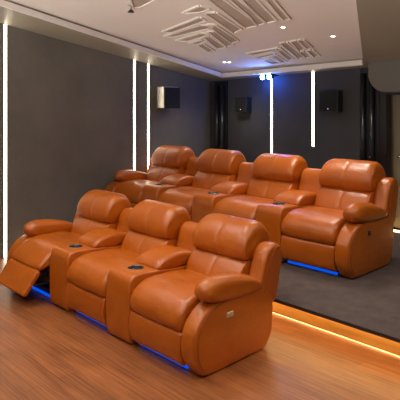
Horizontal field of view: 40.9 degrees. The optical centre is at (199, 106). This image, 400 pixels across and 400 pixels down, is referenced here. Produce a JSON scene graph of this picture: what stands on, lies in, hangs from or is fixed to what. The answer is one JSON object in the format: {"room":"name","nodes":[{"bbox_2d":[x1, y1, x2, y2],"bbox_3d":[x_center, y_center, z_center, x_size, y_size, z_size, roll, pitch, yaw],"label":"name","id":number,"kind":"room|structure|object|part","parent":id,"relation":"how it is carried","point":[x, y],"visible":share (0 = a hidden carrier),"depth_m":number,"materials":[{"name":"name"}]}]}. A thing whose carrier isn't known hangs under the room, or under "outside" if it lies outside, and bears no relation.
{"room":"home theater","nodes":[
{"label":"home theater","id":0,"kind":"room"},
{"bbox_2d":[0,23,209,257],"bbox_3d":[-2.648,-0.062,5.991,7.910,3.634,0.100,0,0,-44],"label":"wall","id":1,"kind":"structure","parent":0,"point":[70,105],"depth_m":6.89,"materials":[{"name":"grey paint"}]},
{"bbox_2d":[3,24,6,256],"bbox_3d":[-2.279,0.394,6.271,0.044,2.721,0.011,0,0,-44],"label":"light strip","id":2,"kind":"object","parent":1,"relation":"attached to","point":[4,25],"visible":1,"depth_m":6.26,"materials":[{"name":"white glowing plastic diffuser"}]},
{"bbox_2d":[133,60,135,169],"bbox_3d":[-0.929,0.416,7.574,0.044,2.154,0.011,0,0,-44],"label":"light strip","id":3,"kind":"object","parent":1,"relation":"attached to","point":[134,61],"visible":0.64,"depth_m":7.57,"materials":[{"name":"white plastic"}]},
{"bbox_2d":[134,60,134,169],"bbox_3d":[-0.930,0.416,7.574,0.034,2.154,0.008,0,0,-44],"label":"diffuser","id":4,"kind":"object","parent":3,"relation":"attached to","point":[134,60],"depth_m":7.57,"materials":[{"name":"white plastic"}]},
{"bbox_2d":[147,64,149,168],"bbox_3d":[-0.748,0.436,7.748,0.044,2.113,0.011,0,0,-44],"label":"light strip","id":5,"kind":"object","parent":1,"relation":"attached to","point":[148,65],"visible":0.64,"depth_m":7.75,"materials":[{"name":"white plastic"}]},
{"bbox_2d":[148,64,148,165],"bbox_3d":[-0.749,0.436,7.749,0.034,2.113,0.008,0,0,-44],"label":"diffuser","id":6,"kind":"object","parent":5,"relation":"attached to","point":[148,64],"depth_m":7.75,"materials":[{"name":"white plastic"}]},
{"bbox_2d":[157,87,179,107],"bbox_3d":[-0.474,-0.138,7.879,0.300,0.315,0.207,0,0,-44],"label":"speaker","id":7,"kind":"object","parent":1,"relation":"attached to","point":[167,97],"visible":1,"depth_m":7.78},
{"bbox_2d":[164,87,179,107],"bbox_3d":[-0.407,-0.133,7.812,0.295,0.305,0.017,0,0,-44],"label":"grille","id":8,"kind":"object","parent":7,"relation":"attached to","point":[171,94],"depth_m":7.79,"materials":[{"name":"black fabric"}]},
{"bbox_2d":[0,0,221,80],"bbox_3d":[-2.259,-1.098,5.588,7.710,1.368,1.020,0,0,-44],"label":"ceiling","id":9,"kind":"structure","parent":0,"point":[9,17],"depth_m":6.67,"materials":[{"name":"paint"}]},
{"bbox_2d":[0,0,222,77],"bbox_3d":[-0.957,-0.798,6.703,0.035,0.708,3.942,0,0,42],"label":"trim","id":10,"kind":"structure","parent":9,"relation":"attached to","point":[3,3],"depth_m":6.42,"materials":[{"name":"paint"}]},
{"bbox_2d":[0,256,399,399],"bbox_3d":[0.456,1.815,3.567,9.010,0.120,7.900,0,0,-44],"label":"floor","id":11,"kind":"structure","parent":0,"point":[49,351],"depth_m":3.61,"materials":[{"name":"brown wood"}]},
{"bbox_2d":[0,189,130,296],"bbox_3d":[-1.363,1.313,5.298,1.173,0.888,0.772,0,0,-44],"label":"recliner","id":12,"kind":"object","parent":11,"relation":"on","point":[27,267],"visible":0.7,"depth_m":5.24,"materials":[{"name":"orange leather"}]},
{"bbox_3d":[-1.657,1.544,4.876,0.164,0.204,0.560,0,0,-44],"label":"footrest panel","id":13,"kind":"part","parent":12,"relation":"part of","materials":[{"name":"orange leather"}]},
{"bbox_3d":[-1.542,1.507,5.517,0.847,0.500,0.198,0,0,-44],"label":"panel","id":14,"kind":"part","parent":12,"relation":"part of","materials":[{"name":"orange leather"}]},
{"bbox_2d":[12,231,81,270],"bbox_3d":[-1.348,1.357,5.174,0.748,0.201,0.569,0,0,-44],"label":"seat cushion","id":15,"kind":"object","parent":12,"relation":"on","point":[34,253],"depth_m":5.02,"materials":[{"name":"orange leather"}]},
{"bbox_2d":[70,216,117,234],"bbox_3d":[-1.057,1.264,5.455,0.327,0.293,0.561,0,0,-44],"label":"lumbar cushion","id":16,"kind":"object","parent":12,"relation":"on","point":[83,225],"depth_m":5.37,"materials":[{"name":"orange leather"}]},
{"bbox_2d":[50,208,132,310],"bbox_3d":[-0.909,1.379,4.983,0.919,0.757,0.309,0,0,-44],"label":"console","id":17,"kind":"object","parent":11,"relation":"on","point":[62,256],"visible":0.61,"depth_m":4.75,"materials":[{"name":"orange leather"}]},
{"bbox_3d":[-0.661,1.227,5.222,0.230,0.453,0.301,0,0,-44],"label":"panel","id":18,"kind":"part","parent":17,"relation":"part of","materials":[{"name":"orange leather"}]},
{"bbox_2d":[66,199,190,326],"bbox_3d":[-0.603,1.312,4.665,0.956,0.886,0.574,0,0,-44],"label":"recliner","id":19,"kind":"object","parent":11,"relation":"on","point":[152,223],"visible":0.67,"depth_m":4.59,"materials":[{"name":"orange leather"}]},
{"bbox_3d":[-0.915,1.598,4.363,0.080,0.231,0.561,0,0,-44],"label":"footrest panel","id":20,"kind":"part","parent":19,"relation":"part of","materials":[{"name":"orange leather"}]},
{"bbox_2d":[67,248,139,296],"bbox_3d":[-0.706,1.380,4.565,0.669,0.236,0.569,0,0,-44],"label":"seat cushion","id":21,"kind":"object","parent":19,"relation":"on","point":[87,274],"depth_m":4.41,"materials":[{"name":"orange leather"}]},
{"bbox_2d":[121,230,177,253],"bbox_3d":[-0.443,1.264,4.819,0.327,0.293,0.561,0,0,-44],"label":"lumbar cushion","id":22,"kind":"object","parent":19,"relation":"on","point":[135,241],"depth_m":4.73,"materials":[{"name":"orange leather"}]},
{"bbox_2d":[106,221,197,343],"bbox_3d":[-0.295,1.379,4.347,0.919,0.757,0.309,0,0,-44],"label":"console","id":23,"kind":"object","parent":11,"relation":"on","point":[122,279],"visible":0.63,"depth_m":4.11,"materials":[{"name":"orange leather"}]},
{"bbox_3d":[-0.047,1.227,4.586,0.230,0.453,0.301,0,0,-44],"label":"panel","id":24,"kind":"part","parent":23,"relation":"part of","materials":[{"name":"orange leather"}]},
{"bbox_2d":[129,213,281,375],"bbox_3d":[0.065,1.313,3.971,0.957,0.888,0.729,0,0,-44],"label":"recliner","id":25,"kind":"object","parent":11,"relation":"on","point":[206,316],"visible":1,"depth_m":3.76,"materials":[{"name":"orange leather"}]},
{"bbox_3d":[-0.301,1.598,3.726,0.080,0.231,0.561,0,0,-44],"label":"footrest panel","id":26,"kind":"part","parent":25,"relation":"part of","materials":[{"name":"orange leather"}]},
{"bbox_2d":[130,269,207,331],"bbox_3d":[-0.091,1.380,3.929,0.669,0.236,0.569,0,0,-44],"label":"seat cushion","id":27,"kind":"object","parent":25,"relation":"on","point":[164,302],"depth_m":3.74,"materials":[{"name":"orange leather"}]},
{"bbox_2d":[185,247,251,275],"bbox_3d":[0.171,1.264,4.182,0.327,0.293,0.561,0,0,-44],"label":"lumbar cushion","id":28,"kind":"object","parent":25,"relation":"on","point":[205,261],"depth_m":4.10,"materials":[{"name":"orange leather"}]},
{"bbox_3d":[0.206,1.518,3.725,0.818,0.478,0.141,0,0,-44],"label":"panel","id":29,"kind":"part","parent":25,"relation":"part of","materials":[{"name":"orange leather"}]},
{"bbox_2d":[226,311,233,317],"bbox_3d":[0.203,1.400,3.620,0.064,0.034,0.012,0,0,-44],"label":"switch","id":30,"kind":"object","parent":25,"relation":"attached to","point":[229,314],"depth_m":3.62,"materials":[{"name":"beige plastic"}]},
{"bbox_2d":[9,0,399,71],"bbox_3d":[0.060,-1.276,3.185,7.910,1.613,7.900,0,0,-44],"label":"ceiling","id":31,"kind":"structure","parent":0,"point":[314,21],"depth_m":5.72,"materials":[{"name":"paint"}]},
{"bbox_2d":[127,4,133,12],"bbox_3d":[-0.684,-0.974,5.308,0.069,0.082,0.070,0,0,-44],"label":"sprinkler","id":32,"kind":"object","parent":31,"relation":"attached to","point":[130,10],"visible":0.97,"depth_m":5.29,"materials":[{"name":"silver metal"}]},
{"bbox_2d":[129,0,290,52],"bbox_3d":[0.237,-0.878,5.838,1.587,0.350,2.048,0,0,16],"label":"relief","id":33,"kind":"object","parent":31,"relation":"attached to","point":[248,14],"visible":1,"depth_m":5.48,"materials":[{"name":"paint"}]},
{"bbox_2d":[246,38,320,64],"bbox_3d":[1.051,-0.665,6.597,0.725,0.190,1.224,0,0,-35],"label":"relief","id":34,"kind":"object","parent":31,"relation":"attached to","point":[297,48],"visible":1,"depth_m":6.58,"materials":[{"name":"paint"}]},
{"bbox_2d":[210,67,367,168],"bbox_3d":[1.208,0.531,7.618,0.100,2.448,2.915,0,0,-44],"label":"wall","id":35,"kind":"structure","parent":0,"point":[337,134],"depth_m":7.44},
{"bbox_2d":[214,81,227,149],"bbox_3d":[0.309,0.545,8.400,0.109,1.895,0.260,0,0,-44],"label":"pilaster","id":36,"kind":"object","parent":35,"relation":"attached to","point":[221,87],"visible":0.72,"depth_m":8.36,"materials":[{"name":"black paint"}]},
{"bbox_2d":[235,97,251,111],"bbox_3d":[0.644,-0.037,8.036,0.133,0.225,0.230,0,0,-44],"label":"speaker","id":37,"kind":"object","parent":35,"relation":"attached to","point":[242,104],"visible":1,"depth_m":7.97},
{"bbox_2d":[235,98,245,110],"bbox_3d":[0.602,-0.038,7.996,0.008,0.203,0.210,0,0,-44],"label":"grille","id":38,"kind":"object","parent":37,"relation":"attached to","point":[240,103],"depth_m":7.99,"materials":[{"name":"black fabric"}]},
{"bbox_2d":[260,74,278,79],"bbox_3d":[0.987,-0.426,7.644,0.184,0.078,0.200,0,0,-44],"label":"lamp","id":39,"kind":"object","parent":35,"relation":"attached to","point":[266,76],"visible":1,"depth_m":7.59,"materials":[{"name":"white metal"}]},
{"bbox_2d":[270,79,272,152],"bbox_3d":[1.033,0.152,7.720,0.011,1.206,0.044,0,0,-44],"label":"light strip","id":40,"kind":"object","parent":35,"relation":"attached to","point":[271,80],"visible":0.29,"depth_m":7.72,"materials":[{"name":"white plastic"}]},
{"bbox_2d":[271,79,271,152],"bbox_3d":[1.034,0.152,7.721,0.008,1.206,0.034,0,0,-44],"label":"diffuser","id":41,"kind":"object","parent":40,"relation":"attached to","point":[271,79],"depth_m":7.72,"materials":[{"name":"white plastic"}]},
{"bbox_2d":[312,72,314,145],"bbox_3d":[1.524,0.030,7.212,0.011,1.001,0.044,0,0,-44],"label":"light strip","id":42,"kind":"object","parent":35,"relation":"attached to","point":[313,73],"visible":1,"depth_m":7.21,"materials":[{"name":"white plastic"}]},
{"bbox_2d":[312,72,313,145],"bbox_3d":[1.525,0.030,7.213,0.008,1.001,0.034,0,0,-44],"label":"diffuser","id":43,"kind":"object","parent":42,"relation":"attached to","point":[312,72],"depth_m":7.21,"materials":[{"name":"white plastic"}]},
{"bbox_2d":[319,91,342,111],"bbox_3d":[1.692,-0.072,6.949,0.133,0.275,0.280,0,0,-44],"label":"speaker","id":44,"kind":"object","parent":35,"relation":"attached to","point":[329,101],"visible":1,"depth_m":6.89},
{"bbox_2d":[360,69,379,163],"bbox_3d":[2.066,0.509,6.580,0.109,1.968,0.260,0,0,-44],"label":"pilaster","id":45,"kind":"object","parent":35,"relation":"attached to","point":[369,96],"visible":0.54,"depth_m":6.54,"materials":[{"name":"black paint"}]},
{"bbox_2d":[380,95,391,177],"bbox_3d":[2.255,0.671,6.534,0.140,1.643,0.100,0,0,-44],"label":"trim","id":46,"kind":"structure","parent":35,"relation":"attached to","point":[385,100],"depth_m":6.49,"materials":[{"name":"black paint"}]},
{"bbox_2d":[212,58,367,80],"bbox_3d":[1.078,-0.509,7.552,0.180,0.190,2.830,0,0,-44],"label":"crown molding","id":47,"kind":"structure","parent":0,"point":[362,66],"depth_m":7.29,"materials":[{"name":"paint"}]},
{"bbox_2d":[273,302,399,355],"bbox_3d":[1.046,1.631,4.136,0.030,0.229,7.700,0,0,-44],"label":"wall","id":48,"kind":"structure","parent":0,"point":[366,338],"depth_m":4.09,"materials":[{"name":"brown wood"}]},
{"bbox_2d":[273,299,399,342],"bbox_3d":[0.826,1.504,3.924,0.008,0.025,7.700,0,0,-44],"label":"trim","id":49,"kind":"structure","parent":48,"relation":"attached to","point":[343,322],"depth_m":3.75,"materials":[{"name":"grey"}]},
{"bbox_2d":[275,227,399,338],"bbox_3d":[2.227,1.505,5.276,3.887,0.024,7.700,0,0,-44],"label":"platform","id":50,"kind":"object","parent":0,"point":[371,300],"visible":0.17,"depth_m":4.29,"materials":[{"name":"carpet"}]},
{"bbox_2d":[105,145,194,207],"bbox_3d":[-0.684,1.014,7.238,1.011,0.962,0.798,0,0,-44],"label":"recliner","id":51,"kind":"object","parent":50,"relation":"on","point":[166,160],"visible":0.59,"depth_m":7.19,"materials":[{"name":"orange leather"}]},
{"bbox_3d":[-0.935,1.236,7.403,0.877,0.518,0.204,0,0,-44],"label":"panel","id":52,"kind":"part","parent":51,"relation":"part of","materials":[{"name":"orange leather"}]},
{"bbox_2d":[114,179,159,203],"bbox_3d":[-0.704,1.105,7.077,0.692,0.245,0.589,0,0,-44],"label":"seat cushion","id":53,"kind":"object","parent":51,"relation":"on","point":[131,188],"depth_m":6.91,"materials":[{"name":"orange leather"}]},
{"bbox_2d":[146,165,185,181],"bbox_3d":[-0.441,0.942,7.331,0.338,0.303,0.580,0,0,-44],"label":"lumbar cushion","id":54,"kind":"object","parent":51,"relation":"on","point":[157,172],"depth_m":7.24,"materials":[{"name":"orange leather"}]},
{"bbox_2d":[142,157,198,200],"bbox_3d":[-0.284,1.082,6.846,0.939,0.827,0.320,0,0,-44],"label":"console","id":55,"kind":"object","parent":50,"relation":"on","point":[149,191],"visible":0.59,"depth_m":6.69,"materials":[{"name":"orange leather"}]},
{"bbox_3d":[-0.032,0.903,7.090,0.238,0.469,0.312,0,0,-44],"label":"panel","id":56,"kind":"part","parent":55,"relation":"part of","materials":[{"name":"orange leather"}]},
{"bbox_2d":[158,149,245,220],"bbox_3d":[0.033,1.013,6.517,0.977,0.960,0.594,0,0,-44],"label":"recliner","id":57,"kind":"object","parent":50,"relation":"on","point":[215,166],"visible":0.41,"depth_m":6.51,"materials":[{"name":"orange leather"}]},
{"bbox_2d":[158,187,210,214],"bbox_3d":[-0.069,1.105,6.418,0.692,0.245,0.589,0,0,-44],"label":"seat cushion","id":58,"kind":"object","parent":57,"relation":"on","point":[181,196],"depth_m":6.25,"materials":[{"name":"orange leather"}]},
{"bbox_2d":[191,171,236,189],"bbox_3d":[0.194,0.942,6.672,0.338,0.303,0.580,0,0,-44],"label":"lumbar cushion","id":59,"kind":"object","parent":57,"relation":"on","point":[202,179],"depth_m":6.57,"materials":[{"name":"orange leather"}]},
{"bbox_2d":[192,162,253,222],"bbox_3d":[0.352,1.082,6.188,0.939,0.827,0.320,0,0,-44],"label":"console","id":60,"kind":"object","parent":50,"relation":"on","point":[203,204],"visible":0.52,"depth_m":6.00,"materials":[{"name":"orange leather"}]},
{"bbox_3d":[0.604,0.903,6.431,0.238,0.469,0.312,0,0,-44],"label":"panel","id":61,"kind":"part","parent":60,"relation":"part of","materials":[{"name":"orange leather"}]},
{"bbox_2d":[213,153,307,220],"bbox_3d":[0.669,1.013,5.859,0.977,0.960,0.594,0,0,-44],"label":"recliner","id":62,"kind":"object","parent":50,"relation":"on","point":[274,174],"visible":0.48,"depth_m":5.86,"materials":[{"name":"orange leather"}]},
{"bbox_2d":[213,195,273,220],"bbox_3d":[0.567,1.105,5.759,0.692,0.245,0.589,0,0,-44],"label":"seat cushion","id":63,"kind":"object","parent":62,"relation":"on","point":[243,206],"depth_m":5.61,"materials":[{"name":"orange leather"}]},
{"bbox_2d":[246,177,299,199],"bbox_3d":[0.830,0.942,6.013,0.338,0.303,0.580,0,0,-44],"label":"lumbar cushion","id":64,"kind":"object","parent":62,"relation":"on","point":[262,187],"depth_m":5.91,"materials":[{"name":"orange leather"}]},
{"bbox_2d":[255,168,321,261],"bbox_3d":[0.987,1.082,5.529,0.939,0.827,0.320,0,0,-44],"label":"console","id":65,"kind":"object","parent":50,"relation":"on","point":[271,215],"visible":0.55,"depth_m":5.33,"materials":[{"name":"orange leather"}]},
{"bbox_3d":[1.239,0.903,5.772,0.238,0.469,0.312,0,0,-44],"label":"panel","id":66,"kind":"part","parent":65,"relation":"part of","materials":[{"name":"orange leather"}]},
{"bbox_2d":[281,158,398,278],"bbox_3d":[1.360,1.014,5.141,0.978,0.962,0.754,0,0,-44],"label":"recliner","id":67,"kind":"object","parent":50,"relation":"on","point":[348,231],"visible":1,"depth_m":4.94,"materials":[{"name":"orange leather"}]},
{"bbox_3d":[0.986,1.330,4.892,0.083,0.240,0.580,0,0,-44],"label":"footrest panel","id":68,"kind":"part","parent":67,"relation":"part of","materials":[{"name":"orange leather"}]},
{"bbox_2d":[281,206,347,244],"bbox_3d":[1.203,1.105,5.101,0.692,0.245,0.589,0,0,-44],"label":"seat cushion","id":69,"kind":"object","parent":67,"relation":"on","point":[310,225],"depth_m":4.90,"materials":[{"name":"orange leather"}]},
{"bbox_2d":[314,186,374,209],"bbox_3d":[1.466,0.942,5.355,0.338,0.303,0.580,0,0,-44],"label":"lumbar cushion","id":70,"kind":"object","parent":67,"relation":"on","point":[332,197],"depth_m":5.27,"materials":[{"name":"orange leather"}]},
{"bbox_3d":[1.511,1.248,4.891,0.847,0.494,0.146,0,0,-44],"label":"panel","id":71,"kind":"part","parent":67,"relation":"part of","materials":[{"name":"orange leather"}]},
{"bbox_2d":[392,95,399,227],"bbox_3d":[2.745,0.651,6.165,0.117,1.643,1.290,0,0,-44],"label":"door","id":72,"kind":"structure","parent":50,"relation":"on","point":[395,98],"depth_m":6.54,"materials":[{"name":"beige metal"}]},
{"bbox_3d":[2.615,-0.438,6.161,0.100,0.576,1.135,0,0,-44],"label":"wall","id":73,"kind":"structure","parent":0,"visible":0},
{"bbox_2d":[368,60,399,91],"bbox_3d":[2.614,-0.380,5.938,0.210,0.410,1.515,0,0,-44],"label":"trim","id":74,"kind":"structure","parent":73,"relation":"attached to","point":[384,76],"depth_m":6.25,"materials":[{"name":"grey paint"}]},
{"bbox_2d":[379,92,399,94],"bbox_3d":[2.632,-0.165,6.143,0.141,0.040,1.185,0,0,-44],"label":"trim","id":75,"kind":"structure","parent":73,"relation":"attached to","point":[380,93],"depth_m":6.42,"materials":[{"name":"black paint"}]}
]}

